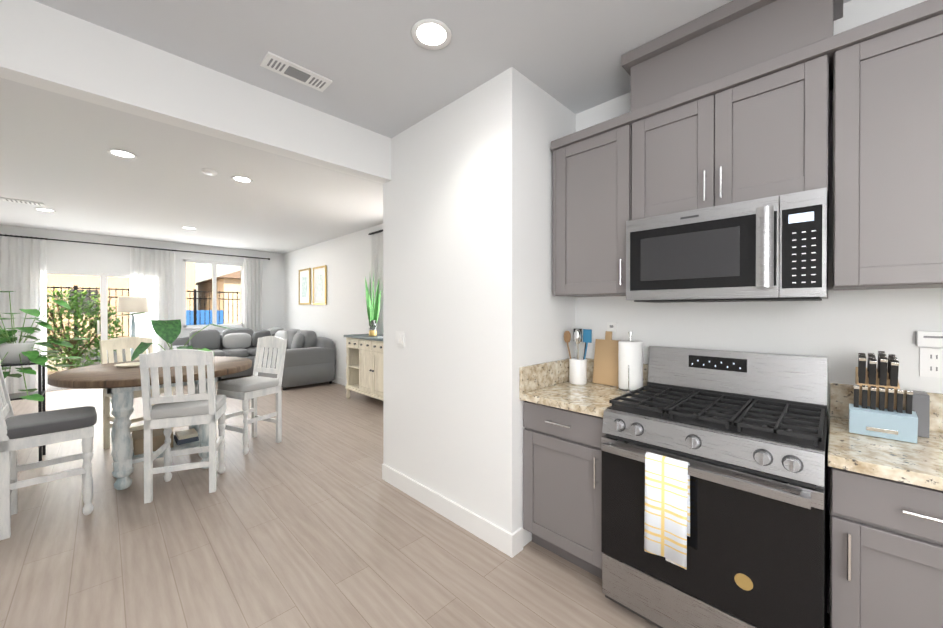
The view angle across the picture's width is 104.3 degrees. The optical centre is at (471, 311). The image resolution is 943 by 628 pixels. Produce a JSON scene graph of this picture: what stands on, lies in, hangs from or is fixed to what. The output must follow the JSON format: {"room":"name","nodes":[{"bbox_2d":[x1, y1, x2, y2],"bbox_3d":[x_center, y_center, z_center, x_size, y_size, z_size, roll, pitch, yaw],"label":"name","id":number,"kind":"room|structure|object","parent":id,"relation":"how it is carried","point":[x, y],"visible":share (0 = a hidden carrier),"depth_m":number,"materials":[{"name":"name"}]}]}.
{"room":"kitchen","nodes":[
{"label":"kitchen","id":0,"kind":"room"},
{"bbox_2d":[0,225,284,337],"bbox_3d":[-6.194,-0.023,7.495,0.150,2.770,4.700,0,0,45],"label":"wall","id":1,"kind":"structure","parent":0,"point":[65,256],"depth_m":7.05,"materials":[{"name":"white paint"}]},
{"bbox_2d":[46,271,129,390],"bbox_3d":[-6.836,0.330,6.816,0.100,2.070,1.570,0,0,45],"label":"sliding door","id":2,"kind":"structure","parent":1,"relation":"in","point":[104,317],"depth_m":6.68,"materials":[{"name":"white plastic"}]},
{"bbox_2d":[0,234,269,393],"bbox_3d":[-6.249,0.039,7.247,0.118,2.589,4.130,0,0,45],"label":"curtain","id":3,"kind":"object","parent":1,"relation":"attached to","point":[23,274],"visible":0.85,"depth_m":6.95,"materials":[{"name":"white fabric"}]},
{"bbox_2d":[181,259,242,328],"bbox_3d":[-5.612,-0.360,8.022,0.130,1.460,1.170,0,0,45],"label":"window","id":4,"kind":"structure","parent":1,"relation":"in","point":[214,301],"depth_m":8.01,"materials":[{"name":"white plastic"}]},
{"bbox_2d":[0,0,390,183],"bbox_3d":[-1.756,-1.215,1.904,0.120,0.335,3.036,0,0,45],"label":"header beam","id":5,"kind":"structure","parent":0,"point":[45,47],"depth_m":1.96,"materials":[{"name":"white paint"}]},
{"bbox_2d":[284,224,382,378],"bbox_3d":[-2.073,-0.019,6.606,6.950,2.770,0.150,0,0,45],"label":"wall","id":6,"kind":"structure","parent":0,"point":[346,259],"depth_m":6.98,"materials":[{"name":"white paint"}]},
{"bbox_2d":[299,268,310,304],"bbox_3d":[-3.667,-0.541,8.056,0.620,0.780,0.030,0,0,45],"label":"picture frame","id":7,"kind":"object","parent":6,"relation":"attached to","point":[304,274],"depth_m":8.02,"materials":[{"name":"gold metal"}]},
{"bbox_2d":[313,265,326,304],"bbox_3d":[-3.107,-0.528,7.499,0.620,0.780,0.030,0,0,45],"label":"picture frame","id":8,"kind":"object","parent":6,"relation":"attached to","point":[319,285],"depth_m":7.47,"materials":[{"name":"gold metal"}]},
{"bbox_2d":[332,376,346,385],"bbox_3d":[-2.131,1.304,6.553,6.950,0.125,0.014,0,0,45],"label":"baseboard","id":9,"kind":"structure","parent":6,"relation":"attached to","point":[339,380],"depth_m":6.86,"materials":[{"name":"white"}]},
{"bbox_2d":[368,229,382,332],"bbox_3d":[-0.997,-0.469,5.359,1.930,1.621,0.095,0,0,45],"label":"curtain","id":10,"kind":"object","parent":6,"relation":"attached to","point":[377,253],"visible":0.33,"depth_m":5.80,"materials":[{"name":"white fabric"}]},
{"bbox_2d":[0,376,829,627],"bbox_3d":[-1.761,1.443,2.989,12.800,0.120,4.850,0,0,45],"label":"floor","id":11,"kind":"structure","parent":0,"point":[313,519],"depth_m":2.14,"materials":[{"name":"brown wood"}]},
{"bbox_2d":[0,291,89,460],"bbox_3d":[-4.097,0.597,3.362,0.900,1.569,0.877,0,0,45],"label":"potted plant","id":12,"kind":"object","parent":11,"relation":"on","point":[13,352],"visible":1,"depth_m":3.31,"materials":[{"name":"green plant"}]},
{"bbox_2d":[0,365,96,540],"bbox_3d":[-2.891,0.830,2.487,0.454,1.110,0.491,0,0,43],"label":"chair","id":13,"kind":"object","parent":11,"relation":"on","point":[24,431],"visible":1,"depth_m":2.41,"materials":[{"name":"grey fabric"}]},
{"bbox_2d":[117,297,148,360],"bbox_3d":[-5.940,0.557,6.441,0.410,1.620,0.410,0,0,45],"label":"floor lamp","id":14,"kind":"object","parent":11,"relation":"on","point":[131,304],"visible":0.48,"depth_m":6.32,"materials":[{"name":"fabric"}]},
{"bbox_2d":[99,337,174,448],"bbox_3d":[-3.452,0.824,3.802,0.491,1.110,0.454,0,0,25],"label":"chair","id":15,"kind":"object","parent":11,"relation":"on","point":[119,344],"visible":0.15,"depth_m":3.75,"materials":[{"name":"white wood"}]},
{"bbox_2d":[48,356,251,489],"bbox_3d":[-2.727,0.932,3.249,1.344,0.900,1.344,0,0,45],"label":"dining table","id":16,"kind":"object","parent":11,"relation":"on","point":[120,385],"visible":0.75,"depth_m":2.87,"materials":[{"name":"brown wood"}]},
{"bbox_2d":[113,362,139,367],"bbox_3d":[-2.982,0.471,3.232,0.250,0.020,0.250,0,0,45],"label":"centerpiece tray","id":17,"kind":"object","parent":16,"relation":"on","point":[129,365],"visible":0.69,"depth_m":3.22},
{"bbox_2d":[117,312,232,360],"bbox_3d":[-2.694,0.242,3.365,0.940,0.476,0.318,0,0,-20],"label":"plant","id":18,"kind":"object","parent":16,"relation":"on","point":[168,331],"visible":0.54,"depth_m":3.27,"materials":[{"name":"green plant"}]},
{"bbox_2d":[139,349,225,503],"bbox_3d":[-2.228,0.828,2.880,0.454,1.110,0.491,0,0,-23],"label":"chair","id":19,"kind":"object","parent":11,"relation":"on","point":[167,411],"visible":1,"depth_m":2.72,"materials":[{"name":"white wood"}]},
{"bbox_2d":[217,336,286,454],"bbox_3d":[-2.273,0.824,3.803,0.454,1.110,0.491,0,0,25],"label":"chair","id":20,"kind":"object","parent":11,"relation":"on","point":[254,386],"visible":0.83,"depth_m":3.84,"materials":[{"name":"white wood"}]},
{"bbox_2d":[169,327,335,389],"bbox_3d":[-4.287,0.857,7.112,2.760,1.014,2.220,0,0,45],"label":"sectional sofa","id":21,"kind":"object","parent":11,"relation":"on","point":[309,356],"visible":0.54,"depth_m":7.00,"materials":[{"name":"grey fabric"}]},
{"bbox_2d":[344,334,382,400],"bbox_3d":[-1.420,0.871,5.514,1.260,1.000,0.447,0,0,45],"label":"sideboard","id":22,"kind":"object","parent":11,"relation":"on","point":[364,367],"visible":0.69,"depth_m":5.40,"materials":[{"name":"beige wood"}]},
{"bbox_2d":[365,272,380,335],"bbox_3d":[-1.502,-0.125,5.524,0.261,0.990,0.288,0,0,45],"label":"potted plant","id":23,"kind":"object","parent":22,"relation":"on","point":[373,307],"visible":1,"depth_m":5.47,"materials":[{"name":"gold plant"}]},
{"bbox_2d":[523,401,604,578],"bbox_3d":[0.696,0.950,2.184,0.506,0.874,0.620,0,0,45],"label":"base cabinet","id":24,"kind":"object","parent":11,"relation":"on","point":[562,452],"depth_m":1.96,"materials":[{"name":"grey wood"}]},
{"bbox_2d":[519,381,646,416],"bbox_3d":[0.686,0.492,2.174,0.512,0.039,0.646,0,0,45],"label":"countertop","id":25,"kind":"structure","parent":24,"relation":"on","point":[590,398],"depth_m":2.04,"materials":[{"name":"beige stone"}]},
{"bbox_2d":[564,329,591,384],"bbox_3d":[0.699,0.290,2.393,0.163,0.360,0.161,0,0,45],"label":"utensil crock","id":26,"kind":"object","parent":25,"relation":"on","point":[577,370],"visible":1,"depth_m":2.36,"materials":[{"name":"white ceramic"}]},
{"bbox_2d":[592,331,620,386],"bbox_3d":[0.876,0.299,2.368,0.170,0.341,0.069,0,0,45],"label":"cutting board","id":27,"kind":"object","parent":25,"relation":"on","point":[605,369],"visible":0.83,"depth_m":2.36,"materials":[{"name":"beige wood"}]},
{"bbox_2d":[616,332,645,392],"bbox_3d":[0.951,0.296,2.192,0.164,0.350,0.164,0,0,45],"label":"paper towel holder","id":28,"kind":"object","parent":25,"relation":"on","point":[630,365],"visible":0.81,"depth_m":2.14,"materials":[{"name":"white paper"}]},
{"bbox_2d":[601,346,827,627],"bbox_3d":[1.093,0.798,1.675,0.756,1.182,0.735,0,0,45],"label":"range","id":29,"kind":"object","parent":11,"relation":"on","point":[744,435],"visible":1,"depth_m":1.46,"materials":[{"name":"grey metal"}]},
{"bbox_2d":[644,452,689,569],"bbox_3d":[0.785,0.787,1.475,0.156,0.406,0.055,0,0,45],"label":"towel","id":30,"kind":"object","parent":29,"relation":"hanging from","point":[667,510],"visible":1,"depth_m":1.46,"materials":[{"name":"white fabric"}]},
{"bbox_2d":[830,469,942,627],"bbox_3d":[1.618,0.954,1.268,0.536,0.874,0.620,0,0,45],"label":"base cabinet","id":31,"kind":"object","parent":11,"relation":"on","point":[886,533],"depth_m":1.15,"materials":[{"name":"grey wood"}]},
{"bbox_2d":[828,417,942,492],"bbox_3d":[1.902,0.498,0.965,1.376,0.039,0.646,0,0,45],"label":"countertop","id":32,"kind":"structure","parent":31,"relation":"on","point":[919,464],"depth_m":1.21,"materials":[{"name":"beige stone"}]},
{"bbox_2d":[849,351,929,442],"bbox_3d":[1.632,0.315,1.438,0.214,0.320,0.289,0,0,45],"label":"knife block","id":33,"kind":"object","parent":32,"relation":"on","point":[876,409],"visible":1,"depth_m":1.38,"materials":[{"name":"blue wood"}]},
{"bbox_2d":[0,0,850,253],"bbox_3d":[-1.761,-1.447,2.976,12.800,0.120,4.850,0,0,45],"label":"ceiling","id":34,"kind":"structure","parent":0,"point":[380,68],"depth_m":2.35,"materials":[{"name":"white paint"}]},
{"bbox_2d":[1,197,44,205],"bbox_3d":[-5.673,-1.387,4.644,0.170,0.012,0.340,0,0,45],"label":"ceiling vent","id":35,"kind":"object","parent":34,"relation":"in","point":[22,201],"visible":1,"depth_m":4.61,"materials":[{"name":"white metal"}]},
{"bbox_2d":[34,208,55,211],"bbox_3d":[-5.851,-1.390,5.032,0.199,0.011,0.199,0,0,6],"label":"recessed light","id":36,"kind":"object","parent":34,"relation":"in","point":[39,209],"depth_m":5.04,"materials":[{"name":"white"}]},
{"bbox_2d":[107,149,137,158],"bbox_3d":[-3.067,-1.382,3.223,0.199,0.011,0.199,0,0,36],"label":"recessed light","id":37,"kind":"object","parent":34,"relation":"in","point":[115,152],"depth_m":3.23,"materials":[{"name":"white"}]},
{"bbox_2d":[182,227,195,229],"bbox_3d":[-4.730,-1.395,6.146,0.199,0.011,0.199,0,0,6],"label":"recessed light","id":38,"kind":"object","parent":34,"relation":"in","point":[190,228],"depth_m":6.17,"materials":[{"name":"white"}]},
{"bbox_2d":[201,168,216,175],"bbox_3d":[-2.587,-1.373,3.621,0.130,0.030,0.130,0,0,45],"label":"smoke detector","id":39,"kind":"object","parent":34,"relation":"attached to","point":[210,172],"visible":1,"depth_m":3.59,"materials":[{"name":"white plastic"}]},
{"bbox_2d":[231,176,252,182],"bbox_3d":[-2.411,-1.385,3.855,0.199,0.011,0.199,0,0,36],"label":"recessed light","id":40,"kind":"object","parent":34,"relation":"in","point":[240,179],"depth_m":3.85,"materials":[{"name":"white"}]},
{"bbox_2d":[260,51,331,91],"bbox_3d":[-1.006,-1.375,2.119,0.144,0.012,0.350,0,0,45],"label":"ceiling vent","id":41,"kind":"object","parent":34,"relation":"in","point":[290,69],"visible":0.96,"depth_m":2.10,"materials":[{"name":"white metal"}]},
{"bbox_2d":[411,18,451,49],"bbox_3d":[-0.199,-1.375,1.825,0.199,0.011,0.199,0,0,36],"label":"recessed light","id":42,"kind":"object","parent":34,"relation":"in","point":[431,34],"depth_m":1.82,"materials":[{"name":"white"}]},
{"bbox_2d":[383,67,575,546],"bbox_3d":[0.337,-0.003,3.143,1.350,2.770,1.664,0,0,45],"label":"wall","id":43,"kind":"structure","parent":0,"point":[477,312],"depth_m":2.34,"materials":[{"name":"white paint"}]},
{"bbox_2d":[396,331,404,346],"bbox_3d":[-0.556,0.213,2.849,0.116,0.116,0.010,0,0,45],"label":"light switch","id":44,"kind":"object","parent":43,"relation":"attached to","point":[400,338],"visible":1,"depth_m":2.83,"materials":[{"name":"white plastic"}]},
{"bbox_2d":[382,463,518,557],"bbox_3d":[-0.241,1.322,2.558,1.364,0.125,0.038,0,0,45],"label":"baseboard","id":45,"kind":"structure","parent":43,"relation":"attached to","point":[500,539],"depth_m":2.38,"materials":[{"name":"white wood"}]},
{"bbox_2d":[519,357,574,392],"bbox_3d":[0.505,0.397,2.339,0.020,0.150,0.626,0,0,45],"label":"backsplash","id":46,"kind":"structure","parent":43,"relation":"attached to","point":[539,376],"depth_m":2.26,"materials":[{"name":"beige stone"}]},
{"bbox_2d":[575,0,942,613],"bbox_3d":[2.328,0.007,1.103,4.350,2.770,0.150,0,0,45],"label":"wall","id":47,"kind":"structure","parent":0,"point":[840,329],"depth_m":1.71,"materials":[{"name":"white paint"}]},
{"bbox_2d":[551,104,646,296],"bbox_3d":[0.830,-0.582,2.237,0.554,0.967,0.345,0,0,45],"label":"upper cabinet","id":48,"kind":"object","parent":47,"relation":"attached to","point":[600,170],"depth_m":2.11,"materials":[{"name":"grey wood"}]},
{"bbox_2d":[607,323,616,330],"bbox_3d":[0.915,0.101,2.385,0.060,0.056,0.021,0,0,45],"label":"outlet","id":49,"kind":"object","parent":47,"relation":"attached to","point":[611,326],"visible":0.93,"depth_m":2.38,"materials":[{"name":"white plastic"}]},
{"bbox_2d":[627,0,838,107],"bbox_3d":[1.253,-1.220,1.826,0.782,0.314,0.328,0,0,45],"label":"soffit","id":50,"kind":"object","parent":47,"relation":"attached to","point":[742,32],"depth_m":1.68,"materials":[{"name":"grey"}]},
{"bbox_2d":[647,32,834,217],"bbox_3d":[1.247,-0.769,1.822,0.758,0.588,0.345,0,0,45],"label":"upper cabinet","id":51,"kind":"object","parent":47,"relation":"attached to","point":[729,102],"depth_m":1.62,"materials":[{"name":"grey wood"}]},
{"bbox_2d":[626,187,827,302],"bbox_3d":[1.205,-0.261,1.782,0.754,0.421,0.460,0,0,45],"label":"microwave","id":52,"kind":"object","parent":51,"relation":"attached to","point":[773,248],"visible":1,"depth_m":1.59,"materials":[{"name":"grey metal"}]},
{"bbox_2d":[575,357,942,432],"bbox_3d":[1.668,0.400,1.639,2.658,0.150,0.020,0,0,45],"label":"backsplash","id":53,"kind":"structure","parent":47,"relation":"attached to","point":[842,395],"depth_m":1.63,"materials":[{"name":"beige stone"}]},
{"bbox_2d":[827,0,942,289],"bbox_3d":[1.743,-0.578,1.330,0.611,0.967,0.345,0,0,45],"label":"upper cabinet","id":54,"kind":"object","parent":47,"relation":"attached to","point":[888,194],"depth_m":1.33,"materials":[{"name":"grey wood"}]},
{"bbox_2d":[916,331,942,377],"bbox_3d":[1.838,0.172,1.455,0.090,0.183,0.039,0,0,45],"label":"electrical outlet","id":55,"kind":"object","parent":47,"relation":"attached to","point":[931,363],"visible":1,"depth_m":1.46,"materials":[{"name":"white plastic"}]},
{"label":"outside","id":56,"kind":"structure","parent":0,"visible":0},
{"bbox_2d":[47,336,125,380],"bbox_3d":[-15.611,1.381,17.426,52.500,0.110,26.000,0,0,45],"label":"ground","id":57,"kind":"structure","parent":56,"point":[48,372],"depth_m":13.42,"materials":[{"name":"grey"}]},
{"bbox_2d":[47,288,123,370],"bbox_3d":[-8.227,0.452,7.538,1.356,1.860,1.637,0,0,45],"label":"bush","id":58,"kind":"object","parent":57,"relation":"on","point":[75,323],"depth_m":7.51,"materials":[{"name":"green leaf"},{"name":"wood"}]},
{"bbox_2d":[47,262,205,337],"bbox_3d":[-21.105,-2.266,22.165,8.800,7.120,6.800,0,0,45],"label":"house","id":59,"kind":"structure","parent":57,"relation":"on","point":[193,265],"depth_m":18.88,"materials":[{"name":"beige"}]},
{"bbox_2d":[47,285,240,370],"bbox_3d":[-8.210,0.370,10.043,0.160,2.000,22.030,0,0,45],"label":"fence","id":60,"kind":"object","parent":57,"relation":"on","point":[195,320],"depth_m":9.25,"materials":[{"name":"grey"}]},
{"bbox_2d":[186,310,222,324],"bbox_3d":[-10.972,0.642,13.904,2.040,1.380,2.250,0,0,45],"label":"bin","id":61,"kind":"object","parent":57,"relation":"on","point":[199,312],"depth_m":13.55,"materials":[{"name":"blue plastic"}]},
{"bbox_2d":[206,271,240,323],"bbox_3d":[-14.047,-1.206,26.434,8.800,4.960,8.800,0,0,45],"label":"house","id":62,"kind":"structure","parent":57,"relation":"on","point":[226,283],"depth_m":21.15,"materials":[{"name":"beige"}]}
]}

